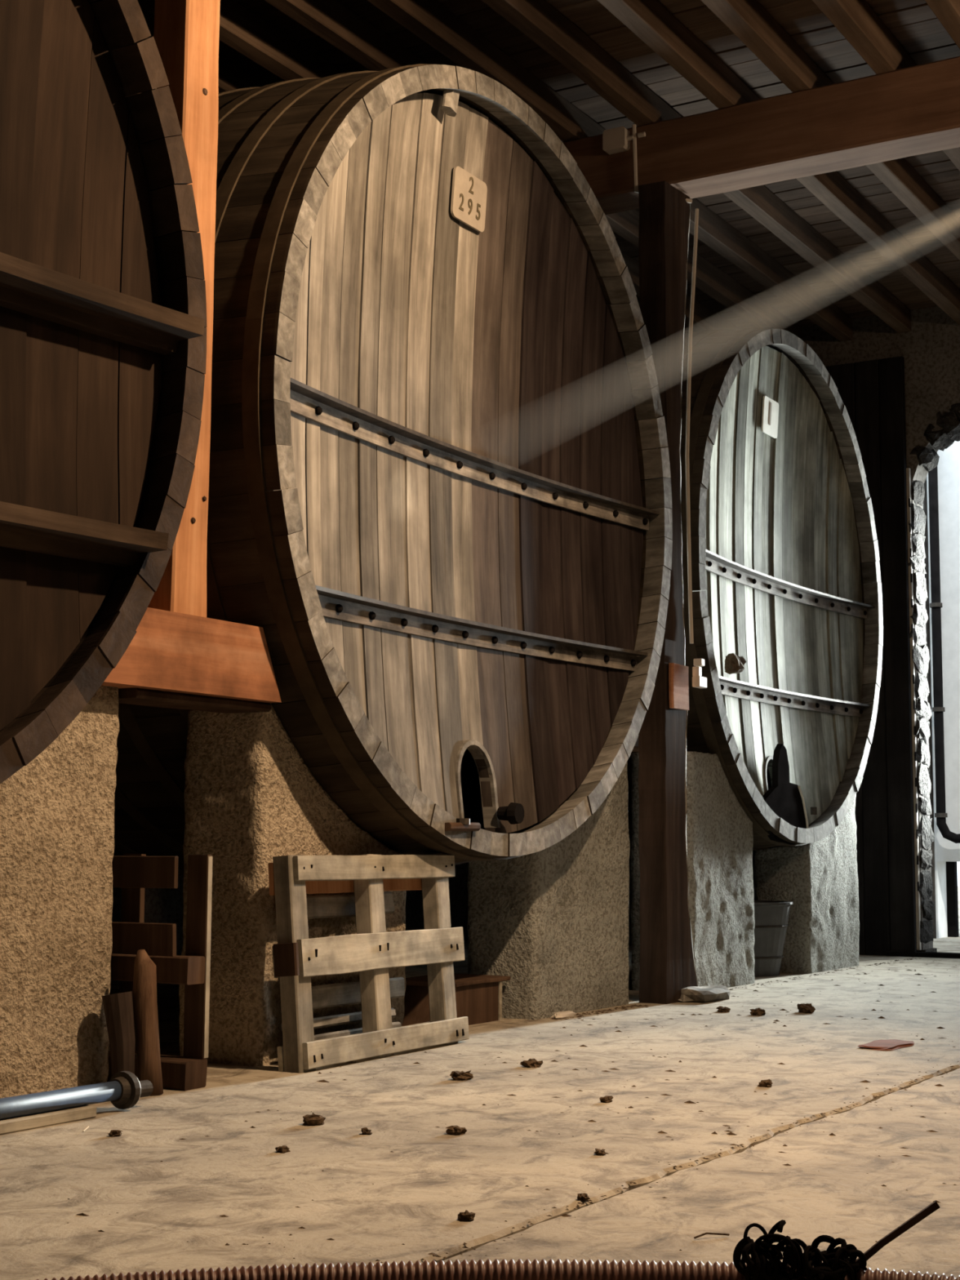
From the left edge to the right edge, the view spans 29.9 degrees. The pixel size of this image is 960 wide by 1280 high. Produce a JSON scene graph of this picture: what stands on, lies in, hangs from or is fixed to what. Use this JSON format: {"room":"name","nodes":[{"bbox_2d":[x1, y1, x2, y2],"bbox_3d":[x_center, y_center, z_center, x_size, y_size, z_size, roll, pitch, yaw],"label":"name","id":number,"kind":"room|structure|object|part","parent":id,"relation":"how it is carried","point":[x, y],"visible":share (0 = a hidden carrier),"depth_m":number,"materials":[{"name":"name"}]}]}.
{"room":"wine cellar","nodes":[
{"label":"wine cellar","id":0,"kind":"room"},
{"bbox_2d":[111,862,468,955],"bbox_3d":[-4.548,-0.742,8.859,0.300,5.305,18.400,-4,-8,30],"label":"wall","id":1,"kind":"structure","parent":0,"point":[162,905],"depth_m":12.51,"materials":[{"name":"paint"}]},
{"bbox_2d":[0,940,959,1279],"bbox_3d":[1.772,1.553,4.843,16.000,0.300,18.400,-4,-8,30],"label":"floor","id":2,"kind":"structure","parent":0,"point":[167,1218],"depth_m":4.93,"materials":[{"name":"concrete"}]},
{"bbox_2d":[0,685,119,1098],"bbox_3d":[-1.693,0.796,5.782,0.412,1.380,1.120,-4,-8,30],"label":"pier","id":3,"kind":"object","parent":2,"relation":"on","point":[57,811],"visible":0.82,"depth_m":5.91,"materials":[{"name":"paint"}]},
{"bbox_2d":[0,0,207,783],"bbox_3d":[-3.197,-1.105,5.570,3.283,3.755,3.755,-4,-8,30],"label":"wine cask","id":4,"kind":"object","parent":3,"relation":"on","point":[103,300],"visible":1,"depth_m":5.92,"materials":[{"name":"brown wood"}]},
{"bbox_2d":[101,607,281,714],"bbox_3d":[-1.181,0.078,6.516,0.380,0.311,1.031,-4,-8,30],"label":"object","id":5,"kind":"structure","parent":3,"relation":"on","point":[173,660],"depth_m":6.45,"materials":[{"name":"brown wood"}]},
{"bbox_2d":[147,0,220,617],"bbox_3d":[-1.106,-1.520,6.661,0.180,2.904,0.203,-4,-8,30],"label":"timber post","id":6,"kind":"object","parent":5,"relation":"on","point":[187,33],"visible":0.52,"depth_m":6.63,"materials":[{"name":"brown wood"}]},
{"bbox_2d":[0,1071,153,1134],"bbox_3d":[-1.418,1.362,5.162,0.122,0.120,1.372,-4,-8,30],"label":"pipe","id":7,"kind":"object","parent":2,"relation":"on","point":[124,1089],"visible":1,"depth_m":5.41,"materials":[{"name":"metal"}]},
{"bbox_3d":[-1.089,1.428,5.707,0.054,0.054,0.092,-4,-8,30],"label":"spout","id":8,"kind":"part","parent":7,"relation":"part of","materials":[{"name":"metal"}]},
{"bbox_2d":[107,1128,123,1136],"bbox_3d":[-1.046,1.415,5.153,0.048,0.024,0.028,3,-7,-24],"label":"clod","id":9,"kind":"object","parent":2,"relation":"on","point":[118,1132],"visible":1,"depth_m":5.14,"materials":[{"name":"brown soil"}]},
{"bbox_2d":[102,991,135,1075],"bbox_3d":[-1.205,1.343,5.975,0.116,0.345,0.097,-4,-8,30],"label":"wooden stake","id":10,"kind":"object","parent":2,"relation":"on","point":[117,1007],"visible":0.79,"depth_m":5.95,"materials":[{"name":"brown wood"}]},
{"bbox_2d":[132,949,163,1096],"bbox_3d":[-1.117,1.285,6.038,0.118,0.481,0.094,-4,-8,30],"label":"wooden stake","id":11,"kind":"object","parent":2,"relation":"on","point":[144,980],"visible":0.95,"depth_m":6.01,"materials":[{"name":"brown wood"}]},
{"bbox_2d":[107,853,212,1090],"bbox_3d":[-1.297,1.159,6.370,0.755,0.796,0.142,-4,-8,30],"label":"wooden pallet","id":12,"kind":"object","parent":2,"relation":"on","point":[132,873],"visible":0.55,"depth_m":6.24,"materials":[{"name":"brown wood"}]},
{"bbox_2d":[275,1145,291,1153],"bbox_3d":[-0.538,1.390,4.899,0.037,0.020,0.046,6,-9,-43],"label":"clod","id":13,"kind":"object","parent":2,"relation":"on","point":[284,1149],"visible":1,"depth_m":4.89,"materials":[{"name":"brown soil"}]},
{"bbox_2d":[177,702,405,1066],"bbox_3d":[-0.743,0.984,7.385,0.414,1.380,1.059,-4,-8,30],"label":"pier","id":14,"kind":"object","parent":2,"relation":"on","point":[251,799],"visible":0.52,"depth_m":6.95,"materials":[{"name":"paint"}]},
{"bbox_2d":[113,63,672,875],"bbox_3d":[-1.242,-0.710,8.941,3.208,3.755,3.755,-4,-8,30],"label":"wine cask","id":15,"kind":"object","parent":14,"relation":"on","point":[435,504],"visible":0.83,"depth_m":7.85,"materials":[{"name":"brown wood"}]},
{"bbox_2d":[441,88,460,118],"bbox_3d":[-0.129,-2.388,7.968,0.054,0.136,0.118,-3,-8,30],"label":"wedge","id":16,"kind":"object","parent":15,"relation":"attached to","point":[451,98],"visible":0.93,"depth_m":7.94,"materials":[{"name":"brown wood"}]},
{"bbox_2d":[444,817,480,831],"bbox_3d":[-0.092,0.782,7.588,0.109,0.056,0.240,-4,-8,30],"label":"block","id":17,"kind":"object","parent":15,"relation":"attached to","point":[462,824],"visible":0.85,"depth_m":7.55,"materials":[{"name":"brown wood"}]},
{"bbox_3d":[-0.050,-2.020,8.241,0.012,0.235,0.285,1,-5,31],"label":"number plate","id":18,"kind":"part","parent":15,"relation":"part of","materials":[{"name":"ceramic"}]},
{"bbox_3d":[-0.039,0.637,7.971,0.115,0.388,0.334,-4,-8,30],"label":"hatch frame","id":19,"kind":"part","parent":15,"relation":"part of","materials":[{"name":"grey wood"}]},
{"bbox_2d":[497,802,524,824],"bbox_3d":[0.133,0.775,8.033,0.100,0.097,0.097,-4,-8,30],"label":"tap","id":20,"kind":"object","parent":15,"relation":"attached to","point":[513,813],"visible":1,"depth_m":8.00,"materials":[{"name":"brown wood"}]},
{"bbox_2d":[300,1114,326,1125],"bbox_3d":[-0.497,1.442,5.382,0.075,0.042,0.067,2,-7,-16],"label":"clod","id":21,"kind":"object","parent":2,"relation":"on","point":[309,1120],"visible":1,"depth_m":5.37,"materials":[{"name":"brown soil"}]},
{"bbox_2d":[306,892,404,1040],"bbox_3d":[-0.553,1.329,7.202,0.096,0.664,0.843,-3,-7,29],"label":"wooden pallet","id":22,"kind":"object","parent":2,"relation":"on","point":[318,907],"visible":0.35,"depth_m":7.14,"materials":[{"name":"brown wood"}]},
{"bbox_2d":[360,1128,371,1134],"bbox_3d":[-0.332,1.427,5.208,0.032,0.023,0.038,2,-7,-17],"label":"clod","id":23,"kind":"object","parent":2,"relation":"on","point":[363,1131],"visible":1,"depth_m":5.20,"materials":[{"name":"brown soil"}]},
{"bbox_2d":[267,854,469,1073],"bbox_3d":[-0.423,1.264,7.187,0.190,0.804,1.270,-3,-7,29],"label":"wooden pallet","id":24,"kind":"object","parent":2,"relation":"on","point":[297,957],"visible":1,"depth_m":7.10,"materials":[{"name":"brown wood"}]},
{"bbox_2d":[402,973,511,1026],"bbox_3d":[-0.143,1.708,8.521,0.355,0.209,0.563,-4,-8,30],"label":"wooden box","id":25,"kind":"object","parent":2,"relation":"on","point":[478,997],"visible":0.77,"depth_m":8.39,"materials":[{"name":"brown wood"}]},
{"bbox_3d":[-0.130,1.618,8.553,0.355,0.023,0.513,-4,-8,30],"label":"lid","id":26,"kind":"part","parent":25,"relation":"part of","materials":[{"name":"brown wood"}]},
{"bbox_2d":[447,1126,466,1135],"bbox_3d":[-0.070,1.427,5.217,0.050,0.029,0.058,7,-9,-44],"label":"clod","id":27,"kind":"object","parent":2,"relation":"on","point":[457,1130],"visible":1,"depth_m":5.20,"materials":[{"name":"brown soil"}]},
{"bbox_2d":[448,1070,472,1080],"bbox_3d":[-0.068,1.561,6.426,0.089,0.043,0.063,2,-7,-17],"label":"clod","id":28,"kind":"object","parent":2,"relation":"on","point":[457,1075],"visible":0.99,"depth_m":6.41,"materials":[{"name":"brown soil"}]},
{"bbox_2d":[457,1211,475,1221],"bbox_3d":[-0.030,1.294,4.025,0.041,0.023,0.044,-1,-7,12],"label":"clod","id":29,"kind":"object","parent":2,"relation":"on","point":[463,1215],"visible":1,"depth_m":4.01,"materials":[{"name":"brown soil"}]},
{"bbox_2d":[29,1258,959,1279],"bbox_3d":[0.023,1.152,3.066,2.655,0.073,0.601,0,-7,3],"label":"corrugated hose","id":30,"kind":"object","parent":2,"relation":"on","point":[464,1270],"visible":0.88,"depth_m":3.28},
{"bbox_2d":[734,1201,939,1279],"bbox_3d":[0.657,1.121,3.280,0.385,0.172,0.140,0,-7,4],"label":"black tangle","id":31,"kind":"object","parent":30,"relation":"on","point":[757,1261],"visible":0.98,"depth_m":3.25,"materials":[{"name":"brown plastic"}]},
{"bbox_3d":[0.759,1.103,3.312,0.193,0.127,0.015,2,-7,-13],"label":"rod","id":32,"kind":"part","parent":31,"relation":"part of","materials":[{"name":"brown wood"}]},
{"bbox_2d":[67,958,959,1262],"bbox_3d":[2.313,1.773,8.125,4.011,0.013,10.595,-4,-8,30],"label":"crumbs","id":33,"kind":"object","parent":2,"relation":"on","point":[632,1006],"visible":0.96,"depth_m":6.14,"materials":[{"name":"brown soil"}]},
{"bbox_2d":[521,1057,542,1067],"bbox_3d":[0.197,1.607,6.808,0.081,0.045,0.072,3,-7,-22],"label":"clod","id":34,"kind":"object","parent":2,"relation":"on","point":[531,1063],"visible":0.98,"depth_m":6.79,"materials":[{"name":"brown soil"}]},
{"bbox_2d":[466,760,629,1019],"bbox_3d":[0.366,1.203,9.259,0.412,1.380,1.080,-4,-8,30],"label":"pier","id":35,"kind":"object","parent":2,"relation":"on","point":[552,920],"visible":0.69,"depth_m":8.91,"materials":[{"name":"grey paint"}]},
{"bbox_2d":[631,737,638,751],"bbox_3d":[0.794,0.469,10.084,0.340,0.280,0.720,-4,-8,30],"label":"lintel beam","id":36,"kind":"structure","parent":35,"relation":"on","point":[635,748],"depth_m":9.94,"materials":[{"name":"brown wood"}]},
{"bbox_2d":[550,1010,575,1018],"bbox_3d":[0.402,1.829,8.755,0.058,0.033,0.186,-4,-8,30],"label":"chip","id":37,"kind":"object","parent":2,"relation":"on","point":[562,1015],"visible":1,"depth_m":8.72,"materials":[{"name":"beige stone"}]},
{"bbox_2d":[575,1192,588,1201],"bbox_3d":[0.242,1.322,4.265,0.029,0.017,0.037,-2,-7,23],"label":"clod","id":38,"kind":"object","parent":2,"relation":"on","point":[582,1197],"visible":1,"depth_m":4.25,"materials":[{"name":"brown soil"}]},
{"bbox_2d":[595,1148,605,1155],"bbox_3d":[0.328,1.393,4.886,0.029,0.018,0.040,0,-7,3],"label":"clod","id":39,"kind":"object","parent":2,"relation":"on","point":[600,1151],"visible":1,"depth_m":4.87,"materials":[{"name":"brown soil"}]},
{"bbox_2d":[600,1095,613,1102],"bbox_3d":[0.416,1.506,5.886,0.053,0.026,0.036,7,-9,-44],"label":"clod","id":40,"kind":"object","parent":2,"relation":"on","point":[606,1099],"visible":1,"depth_m":5.87,"materials":[{"name":"brown soil"}]},
{"bbox_2d":[638,181,728,1004],"bbox_3d":[1.144,-0.292,10.010,0.343,4.560,0.538,-4,-8,30],"label":"post","id":41,"kind":"object","parent":2,"relation":"on","point":[668,971],"visible":0.88,"depth_m":9.78,"materials":[{"name":"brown wood"}]},
{"bbox_2d":[631,124,706,688],"bbox_3d":[1.079,-1.338,10.088,0.424,3.215,0.143,3,-7,-22],"label":"cable","id":42,"kind":"object","parent":41,"relation":"attached to","point":[698,682],"visible":0.96,"depth_m":10.06,"materials":[{"name":"white plastic"}]},
{"bbox_2d":[562,56,959,215],"bbox_3d":[3.775,-2.910,8.734,14.203,0.391,0.309,-4,-8,30],"label":"roof beam","id":43,"kind":"structure","parent":41,"relation":"on","point":[912,111],"depth_m":9.82,"materials":[{"name":"brown wood"}]},
{"bbox_2d":[602,126,645,154],"bbox_3d":[0.827,-2.864,10.263,0.250,0.125,0.063,-4,-8,30],"label":"junction box","id":44,"kind":"object","parent":43,"relation":"attached to","point":[615,140],"visible":1,"depth_m":10.26,"materials":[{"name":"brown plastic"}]},
{"bbox_2d":[630,751,754,991],"bbox_3d":[1.292,1.385,10.815,0.410,1.380,0.978,-4,-8,30],"label":"pier","id":45,"kind":"object","parent":2,"relation":"on","point":[719,831],"visible":0.62,"depth_m":10.59,"materials":[{"name":"grey paint"}]},
{"bbox_2d":[693,1232,729,1239],"bbox_3d":[0.496,1.275,3.853,0.087,0.010,0.009,3,-7,-24],"label":"twig","id":46,"kind":"object","parent":2,"relation":"on","point":[704,1233],"visible":1,"depth_m":3.85,"materials":[{"name":"brown wood"}]},
{"bbox_2d":[715,1005,729,1012],"bbox_3d":[1.233,1.873,9.111,0.082,0.032,0.056,-5,-9,40],"label":"clod","id":47,"kind":"object","parent":2,"relation":"on","point":[721,1009],"visible":1,"depth_m":9.09,"materials":[{"name":"brown soil"}]},
{"bbox_2d":[749,1008,766,1015],"bbox_3d":[1.385,1.859,8.945,0.073,0.053,0.080,-4,-8,34],"label":"clod","id":48,"kind":"object","parent":2,"relation":"on","point":[757,1011],"visible":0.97,"depth_m":8.93,"materials":[{"name":"brown soil"}]},
{"bbox_2d":[757,1078,773,1087],"bbox_3d":[0.997,1.551,6.281,0.058,0.037,0.040,-2,-7,18],"label":"clod","id":49,"kind":"object","parent":2,"relation":"on","point":[762,1082],"visible":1,"depth_m":6.27,"materials":[{"name":"brown soil"}]},
{"bbox_2d":[752,900,792,977],"bbox_3d":[1.770,1.953,11.773,0.560,0.475,0.560,-4,-8,30],"label":"tub","id":50,"kind":"object","parent":2,"relation":"on","point":[771,917],"visible":0.43,"depth_m":11.57,"materials":[{"name":"plastic"}]},
{"bbox_2d":[796,1003,815,1013],"bbox_3d":[1.650,1.870,9.097,0.091,0.063,0.109,1,-7,-8],"label":"clod","id":51,"kind":"object","parent":2,"relation":"on","point":[803,1007],"visible":0.98,"depth_m":9.07,"materials":[{"name":"brown soil"}]},
{"bbox_2d":[755,794,860,973],"bbox_3d":[2.274,1.580,12.477,0.413,1.380,1.040,-4,-8,30],"label":"pier","id":52,"kind":"object","parent":2,"relation":"on","point":[820,877],"visible":0.63,"depth_m":12.11,"materials":[{"name":"grey paint"}]},
{"bbox_2d":[626,328,883,857],"bbox_3d":[0.804,-0.276,12.655,3.080,3.606,3.606,-4,-8,30],"label":"wine cask","id":53,"kind":"object","parent":52,"relation":"on","point":[784,544],"visible":0.44,"depth_m":12.00,"materials":[{"name":"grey wood"}]},
{"bbox_2d":[723,652,746,674],"bbox_3d":[1.511,0.141,10.690,0.108,0.129,0.171,-4,-8,30],"label":"tap","id":54,"kind":"object","parent":53,"relation":"on","point":[732,664],"visible":1,"depth_m":10.64,"materials":[{"name":"brown wood"}]},
{"bbox_3d":[1.872,0.958,11.585,0.116,0.422,0.292,-4,-8,30],"label":"hatch frame","id":55,"kind":"part","parent":53,"relation":"part of","materials":[{"name":"grey wood"}]},
{"bbox_3d":[1.930,-1.482,11.949,0.012,0.240,0.259,1,-5,31],"label":"number plate","id":56,"kind":"part","parent":53,"relation":"part of","materials":[{"name":"ceramic"}]},
{"bbox_2d":[762,743,817,844],"bbox_3d":[1.971,0.992,11.552,0.082,0.645,0.932,-4,-8,30],"label":"hatch cover","id":57,"kind":"object","parent":53,"relation":"attached to","point":[785,798],"visible":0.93,"depth_m":11.53,"materials":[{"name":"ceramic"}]},
{"bbox_3d":[2.212,1.133,11.911,0.041,0.050,0.041,-1,-7,8],"label":"knob","id":58,"kind":"part","parent":57,"relation":"part of","materials":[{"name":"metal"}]},
{"bbox_2d":[857,1039,914,1050],"bbox_3d":[1.721,1.711,7.603,0.179,0.016,0.410,-4,-8,30],"label":"tile","id":59,"kind":"structure","parent":2,"relation":"on","point":[889,1044],"depth_m":7.54,"materials":[{"name":"tile"}]},
{"bbox_2d":[137,0,959,331],"bbox_3d":[1.799,-3.767,5.450,16.099,0.202,18.400,-4,-8,30],"label":"ceiling","id":60,"kind":"structure","parent":0,"point":[913,24],"depth_m":9.98,"materials":[{"name":"wood"}]},
{"bbox_2d":[141,8,266,93],"bbox_3d":[-2.583,-3.317,7.926,0.118,0.192,17.284,-4,-8,30],"label":"joist","id":61,"kind":"object","parent":60,"relation":"attached to","point":[231,77],"visible":0.02,"depth_m":9.87,"materials":[{"name":"brown wood"}]},
{"bbox_2d":[220,0,741,331],"bbox_3d":[-2.179,-3.342,7.689,0.120,0.190,17.285,-4,-8,30],"label":"joist","id":62,"kind":"object","parent":60,"relation":"attached to","point":[242,29],"visible":0.22,"depth_m":9.51,"materials":[{"name":"brown wood"}]},
{"bbox_2d":[264,0,801,339],"bbox_3d":[-1.782,-3.366,7.457,0.120,0.189,17.282,-4,-8,30],"label":"joist","id":63,"kind":"object","parent":60,"relation":"attached to","point":[332,21],"visible":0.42,"depth_m":9.57,"materials":[{"name":"brown wood"}]},
{"bbox_2d":[367,0,852,341],"bbox_3d":[-1.403,-3.389,7.232,0.119,0.189,17.283,-4,-8,30],"label":"rafter","id":64,"kind":"object","parent":60,"relation":"attached to","point":[430,20],"visible":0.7,"depth_m":10.27,"materials":[{"name":"brown wood"}]},
{"bbox_2d":[480,0,911,333],"bbox_3d":[-0.990,-3.415,6.992,0.118,0.187,17.287,-4,-8,30],"label":"joist","id":65,"kind":"object","parent":60,"relation":"attached to","point":[539,20],"visible":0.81,"depth_m":10.20,"materials":[{"name":"brown wood"}]},
{"bbox_2d":[595,0,959,324],"bbox_3d":[-0.567,-3.440,6.743,0.120,0.189,17.286,-4,-8,30],"label":"rafter","id":66,"kind":"object","parent":60,"relation":"attached to","point":[648,20],"visible":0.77,"depth_m":10.16,"materials":[{"name":"brown wood"}]},
{"bbox_2d":[701,0,959,259],"bbox_3d":[-0.188,-3.463,6.524,0.120,0.191,17.285,-4,-8,30],"label":"joist","id":67,"kind":"object","parent":60,"relation":"attached to","point":[748,20],"visible":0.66,"depth_m":9.69,"materials":[{"name":"brown wood"}]},
{"bbox_2d":[813,0,959,170],"bbox_3d":[0.217,-3.490,6.286,0.123,0.190,17.286,-4,-8,30],"label":"joist","id":68,"kind":"object","parent":60,"relation":"attached to","point":[857,22],"visible":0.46,"depth_m":9.23,"materials":[{"name":"brown wood"}]},
{"bbox_2d":[924,0,959,48],"bbox_3d":[0.623,-3.515,6.049,0.120,0.191,17.289,-4,-8,30],"label":"joist","id":69,"kind":"object","parent":60,"relation":"attached to","point":[947,12],"visible":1,"depth_m":8.88,"materials":[{"name":"brown wood"}]},
{"bbox_2d":[626,306,959,951],"bbox_3d":[6.221,-0.257,12.630,14.600,5.305,0.280,-4,-8,30],"label":"wall","id":70,"kind":"structure","parent":0,"point":[931,351],"depth_m":14.30,"materials":[{"name":"paint"}]},
{"bbox_2d":[751,355,917,955],"bbox_3d":[2.588,0.134,14.504,1.795,4.715,0.060,-4,-8,30],"label":"door","id":71,"kind":"structure","parent":70,"relation":"in","point":[872,393],"depth_m":14.07,"materials":[{"name":"black wood"}]},
{"bbox_2d":[906,467,921,950],"bbox_3d":[3.381,0.511,14.018,0.033,3.765,0.052,-4,-8,30],"label":"trim","id":72,"kind":"structure","parent":70,"relation":"attached to","point":[908,469],"depth_m":14.00,"materials":[{"name":"ceramic"}]},
{"bbox_2d":[885,951,959,958],"bbox_3d":[4.293,2.355,13.245,2.620,0.035,0.140,-4,-8,30],"label":"trim","id":73,"kind":"structure","parent":70,"relation":"attached to","point":[922,954],"depth_m":13.70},
{"bbox_2d":[906,403,959,951],"bbox_3d":[4.176,0.194,13.785,1.767,4.451,0.450,-4,-8,30],"label":"trim","id":74,"kind":"structure","parent":70,"relation":"attached to","point":[949,422],"depth_m":14.13,"materials":[{"name":"stone"}]},
{"label":"outside","id":75,"kind":"structure","parent":0,"visible":0},
{"bbox_2d":[933,885,959,952],"bbox_3d":[8.602,3.978,26.157,28.000,0.180,25.700,-4,-8,30],"label":"ground","id":76,"kind":"structure","parent":75,"point":[945,944],"depth_m":16.10,"materials":[{"name":"concrete"}]},
{"bbox_2d":[923,477,936,938],"bbox_3d":[4.295,0.449,17.183,0.050,4.755,0.040,-4,-8,30],"label":"conduit","id":77,"kind":"object","parent":76,"relation":"on","point":[925,504],"visible":0.46,"depth_m":17.17,"materials":[{"name":"metal"}]},
{"bbox_2d":[923,440,959,937],"bbox_3d":[3.280,-0.502,18.532,15.000,7.100,0.950,-4,-8,30],"label":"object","id":78,"kind":"structure","parent":76,"relation":"on","point":[947,852],"depth_m":17.21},
{"bbox_2d":[928,465,959,843],"bbox_3d":[4.513,-0.160,17.090,0.463,4.164,0.118,-4,-8,30],"label":"drain pipe","id":79,"kind":"object","parent":78,"relation":"attached to","point":[935,605],"visible":0.94,"depth_m":17.10,"materials":[{"name":"metal"}]}
]}

